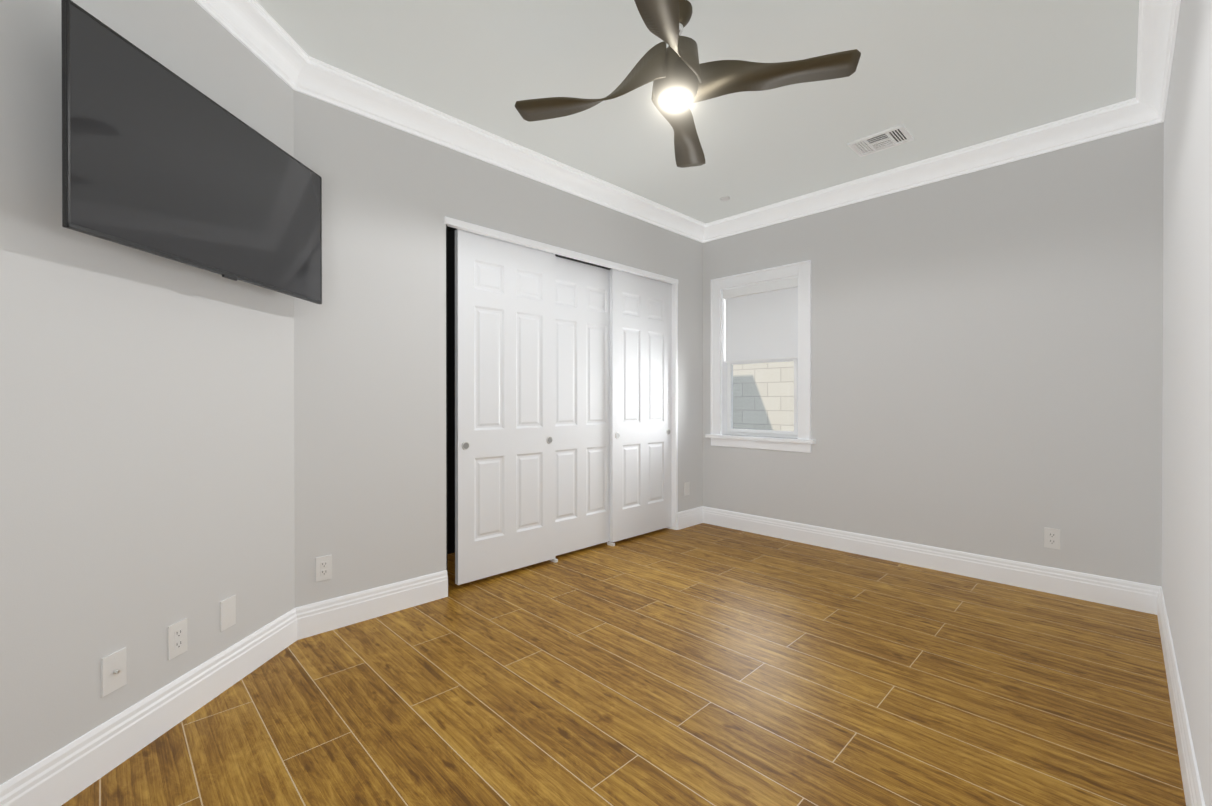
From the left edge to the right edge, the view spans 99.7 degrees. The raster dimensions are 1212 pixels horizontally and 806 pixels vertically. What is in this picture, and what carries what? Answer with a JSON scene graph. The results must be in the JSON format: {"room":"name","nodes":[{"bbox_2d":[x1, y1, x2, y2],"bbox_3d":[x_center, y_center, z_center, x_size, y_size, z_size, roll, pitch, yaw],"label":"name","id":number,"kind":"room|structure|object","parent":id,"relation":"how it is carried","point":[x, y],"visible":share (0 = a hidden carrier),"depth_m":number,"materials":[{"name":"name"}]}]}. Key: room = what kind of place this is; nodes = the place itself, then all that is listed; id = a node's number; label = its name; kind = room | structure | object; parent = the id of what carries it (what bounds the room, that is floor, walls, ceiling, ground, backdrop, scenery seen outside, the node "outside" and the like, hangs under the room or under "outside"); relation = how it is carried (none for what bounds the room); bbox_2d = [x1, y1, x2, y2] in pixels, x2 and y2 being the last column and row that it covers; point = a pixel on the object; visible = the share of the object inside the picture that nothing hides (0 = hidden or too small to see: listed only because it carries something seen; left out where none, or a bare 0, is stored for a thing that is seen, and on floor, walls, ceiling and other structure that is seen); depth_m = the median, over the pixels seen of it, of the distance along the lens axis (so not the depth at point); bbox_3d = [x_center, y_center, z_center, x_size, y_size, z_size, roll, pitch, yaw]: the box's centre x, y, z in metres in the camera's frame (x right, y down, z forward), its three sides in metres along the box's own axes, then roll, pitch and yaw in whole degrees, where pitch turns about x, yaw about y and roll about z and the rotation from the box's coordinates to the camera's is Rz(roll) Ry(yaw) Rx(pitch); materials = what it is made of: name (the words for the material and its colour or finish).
{"room":"empty bedroom","nodes":[
{"label":"empty bedroom","id":0,"kind":"room"},
{"bbox_2d":[0,0,294,784],"bbox_3d":[-1.605,-0.239,1.445,0.120,2.740,2.220,0,0,4],"label":"wall","id":1,"kind":"structure","parent":0,"point":[146,449],"depth_m":1.62,"materials":[{"name":"grey paint"}]},
{"bbox_2d":[101,647,126,696],"bbox_3d":[-1.533,0.837,1.594,0.057,0.117,0.052,0,0,-45],"label":"outlet","id":2,"kind":"object","parent":1,"relation":"attached to","point":[114,671],"visible":1,"depth_m":1.59,"materials":[{"name":"white plastic"}]},
{"bbox_2d":[168,618,186,659],"bbox_3d":[-1.518,0.836,1.813,0.008,0.117,0.072,0,0,4],"label":"outlet","id":3,"kind":"object","parent":1,"relation":"attached to","point":[177,638],"visible":1,"depth_m":1.81,"materials":[{"name":"white plastic"}]},
{"bbox_2d":[61,0,321,303],"bbox_3d":[-1.376,-0.755,1.866,0.809,0.605,0.725,0,0,-45],"label":"tv","id":4,"kind":"object","parent":1,"relation":"attached to","point":[159,159],"visible":1,"depth_m":1.64,"materials":[{"name":"black"}]},
{"bbox_2d":[220,595,235,630],"bbox_3d":[-1.504,0.835,2.036,0.007,0.117,0.072,0,0,4],"label":"blank wall plate","id":5,"kind":"object","parent":1,"relation":"attached to","point":[227,612],"visible":1,"depth_m":2.03,"materials":[{"name":"white plastic"}]},
{"bbox_2d":[0,506,1204,805],"bbox_3d":[0.202,1.052,2.050,4.847,0.152,2.916,0,0,-45],"label":"baseboard","id":6,"kind":"structure","parent":1,"relation":"attached to","point":[64,774],"depth_m":2.40,"materials":[{"name":"white wood"}]},
{"bbox_2d":[194,0,1180,242],"bbox_3d":[0.202,-1.549,2.040,4.847,0.130,2.916,0,0,-45],"label":"crown molding","id":7,"kind":"structure","parent":1,"relation":"attached to","point":[255,28],"depth_m":2.92,"materials":[{"name":"white wood"}]},
{"bbox_2d":[447,230,454,553],"bbox_3d":[-0.494,-0.250,4.085,2.677,2.740,0.730,0,0,-45],"label":"wall","id":8,"kind":"structure","parent":0,"point":[450,392],"depth_m":3.81,"materials":[{"name":"black"}]},
{"bbox_2d":[293,90,702,607],"bbox_3d":[-0.285,-0.248,3.694,3.521,2.740,0.120,0,0,-45],"label":"wall","id":9,"kind":"structure","parent":0,"point":[370,486],"depth_m":2.75,"materials":[{"name":"grey paint"}]},
{"bbox_2d":[316,555,331,581],"bbox_3d":[-1.390,0.814,2.519,0.072,0.117,0.008,0,0,-45],"label":"outlet","id":10,"kind":"object","parent":9,"relation":"attached to","point":[323,567],"visible":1,"depth_m":2.52,"materials":[{"name":"white plastic"}]},
{"bbox_2d":[455,229,554,584],"bbox_3d":[-0.634,0.025,3.345,0.750,2.140,0.039,0,0,-45],"label":"closet door","id":11,"kind":"structure","parent":9,"relation":"in","point":[504,406],"depth_m":3.30,"materials":[{"name":"white wood"}]},
{"bbox_2d":[444,216,677,569],"bbox_3d":[-0.192,0.019,3.779,2.201,2.204,0.132,0,0,-45],"label":"trim","id":12,"kind":"structure","parent":9,"relation":"attached to","point":[452,225],"depth_m":3.99,"materials":[{"name":"white wood"}]},
{"bbox_2d":[555,256,609,555],"bbox_3d":[-0.191,0.023,3.840,0.750,2.140,0.039,0,0,-45],"label":"closet door","id":13,"kind":"structure","parent":9,"relation":"in","point":[582,405],"depth_m":3.83,"materials":[{"name":"white wood"}]},
{"bbox_2d":[610,269,671,541],"bbox_3d":[0.308,0.021,4.274,0.750,2.140,0.039,0,0,-45],"label":"closet door","id":14,"kind":"structure","parent":9,"relation":"in","point":[640,405],"depth_m":4.23,"materials":[{"name":"white wood"}]},
{"bbox_2d":[684,482,689,495],"bbox_3d":[0.731,0.773,4.610,0.072,0.117,0.007,0,0,-45],"label":"outlet","id":15,"kind":"object","parent":9,"relation":"attached to","point":[686,488],"visible":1,"depth_m":4.60,"materials":[{"name":"white plastic"}]},
{"bbox_2d":[61,523,1185,805],"bbox_3d":[-0.026,1.177,2.282,5.443,0.100,4.162,0,0,-45],"label":"floor","id":16,"kind":"structure","parent":0,"point":[705,665],"depth_m":1.95,"materials":[{"name":"brown wood"}]},
{"bbox_2d":[550,542,614,562],"bbox_3d":[-0.165,1.108,3.821,0.599,0.026,0.065,0,0,-45],"label":"floor guide","id":17,"kind":"object","parent":16,"relation":"on","point":[555,560],"visible":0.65,"depth_m":4.00,"materials":[{"name":"white plastic"}]},
{"bbox_2d":[256,0,1138,223],"bbox_3d":[-0.026,-1.663,2.271,5.443,0.100,4.162,0,0,-45],"label":"ceiling","id":18,"kind":"structure","parent":0,"point":[937,77],"depth_m":2.50,"materials":[{"name":"white paint"}]},
{"bbox_2d":[515,0,860,167],"bbox_3d":[0.293,-1.415,2.093,1.067,0.394,1.054,0,0,-31],"label":"ceiling fan","id":19,"kind":"object","parent":18,"relation":"hanging from","point":[678,75],"visible":1,"depth_m":2.04,"materials":[{"name":"brown metal"}]},
{"bbox_2d":[720,197,729,200],"bbox_3d":[0.942,-1.616,4.054,0.080,0.008,0.080,0,0,-45],"label":"cap","id":20,"kind":"object","parent":18,"relation":"attached to","point":[724,198],"visible":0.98,"depth_m":4.04,"materials":[{"name":"white plastic"}]},
{"bbox_2d":[847,124,913,156],"bbox_3d":[1.690,-1.610,3.150,0.230,0.012,0.310,0,0,-45],"label":"ceiling vent","id":21,"kind":"object","parent":18,"relation":"in","point":[883,140],"visible":1,"depth_m":3.14,"materials":[{"name":"white metal"}]},
{"bbox_2d":[703,122,1163,586],"bbox_3d":[1.688,-0.250,4.093,0.150,2.740,3.982,0,0,-45],"label":"wall","id":22,"kind":"structure","parent":0,"point":[986,361],"depth_m":3.25,"materials":[{"name":"grey paint"}]},
{"bbox_2d":[705,260,815,452],"bbox_3d":[1.335,-0.368,4.412,0.205,1.523,1.000,0,0,-45],"label":"window","id":23,"kind":"structure","parent":22,"relation":"in","point":[802,269],"depth_m":4.37,"materials":[{"name":"white wood"}]},
{"bbox_2d":[723,277,797,298],"bbox_3d":[1.324,-0.982,4.400,0.058,0.075,0.702,0,0,-45],"label":"shade valance","id":24,"kind":"object","parent":23,"relation":"attached to","point":[764,287],"visible":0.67,"depth_m":4.36,"materials":[{"name":"white plastic"}]},
{"bbox_2d":[725,287,797,362],"bbox_3d":[1.321,-0.657,4.401,0.014,0.584,0.695,0,0,-45],"label":"window shade","id":25,"kind":"object","parent":23,"relation":"attached to","point":[761,326],"visible":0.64,"depth_m":4.38,"materials":[{"name":"white fabric"}]},
{"bbox_2d":[1044,527,1059,548],"bbox_3d":[2.638,0.800,3.022,0.008,0.117,0.072,0,0,-45],"label":"outlet","id":26,"kind":"object","parent":22,"relation":"attached to","point":[1051,537],"visible":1,"depth_m":3.02,"materials":[{"name":"white plastic"}]},
{"bbox_2d":[1162,0,1211,805],"bbox_3d":[1.223,-0.237,0.923,4.963,2.740,0.120,0,0,-45],"label":"wall","id":27,"kind":"structure","parent":0,"point":[1187,418],"depth_m":1.57,"materials":[{"name":"grey paint"}]},
{"bbox_3d":[2.288,1.364,5.450,2.600,0.200,11.000,0,0,-45],"label":"ground","id":28,"kind":"structure","parent":0,"visible":0},
{"bbox_2d":[733,361,793,430],"bbox_3d":[3.285,0.285,6.429,0.200,2.250,11.000,0,0,-45],"label":"wall","id":29,"kind":"structure","parent":28,"relation":"on","point":[777,391],"depth_m":7.32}
]}

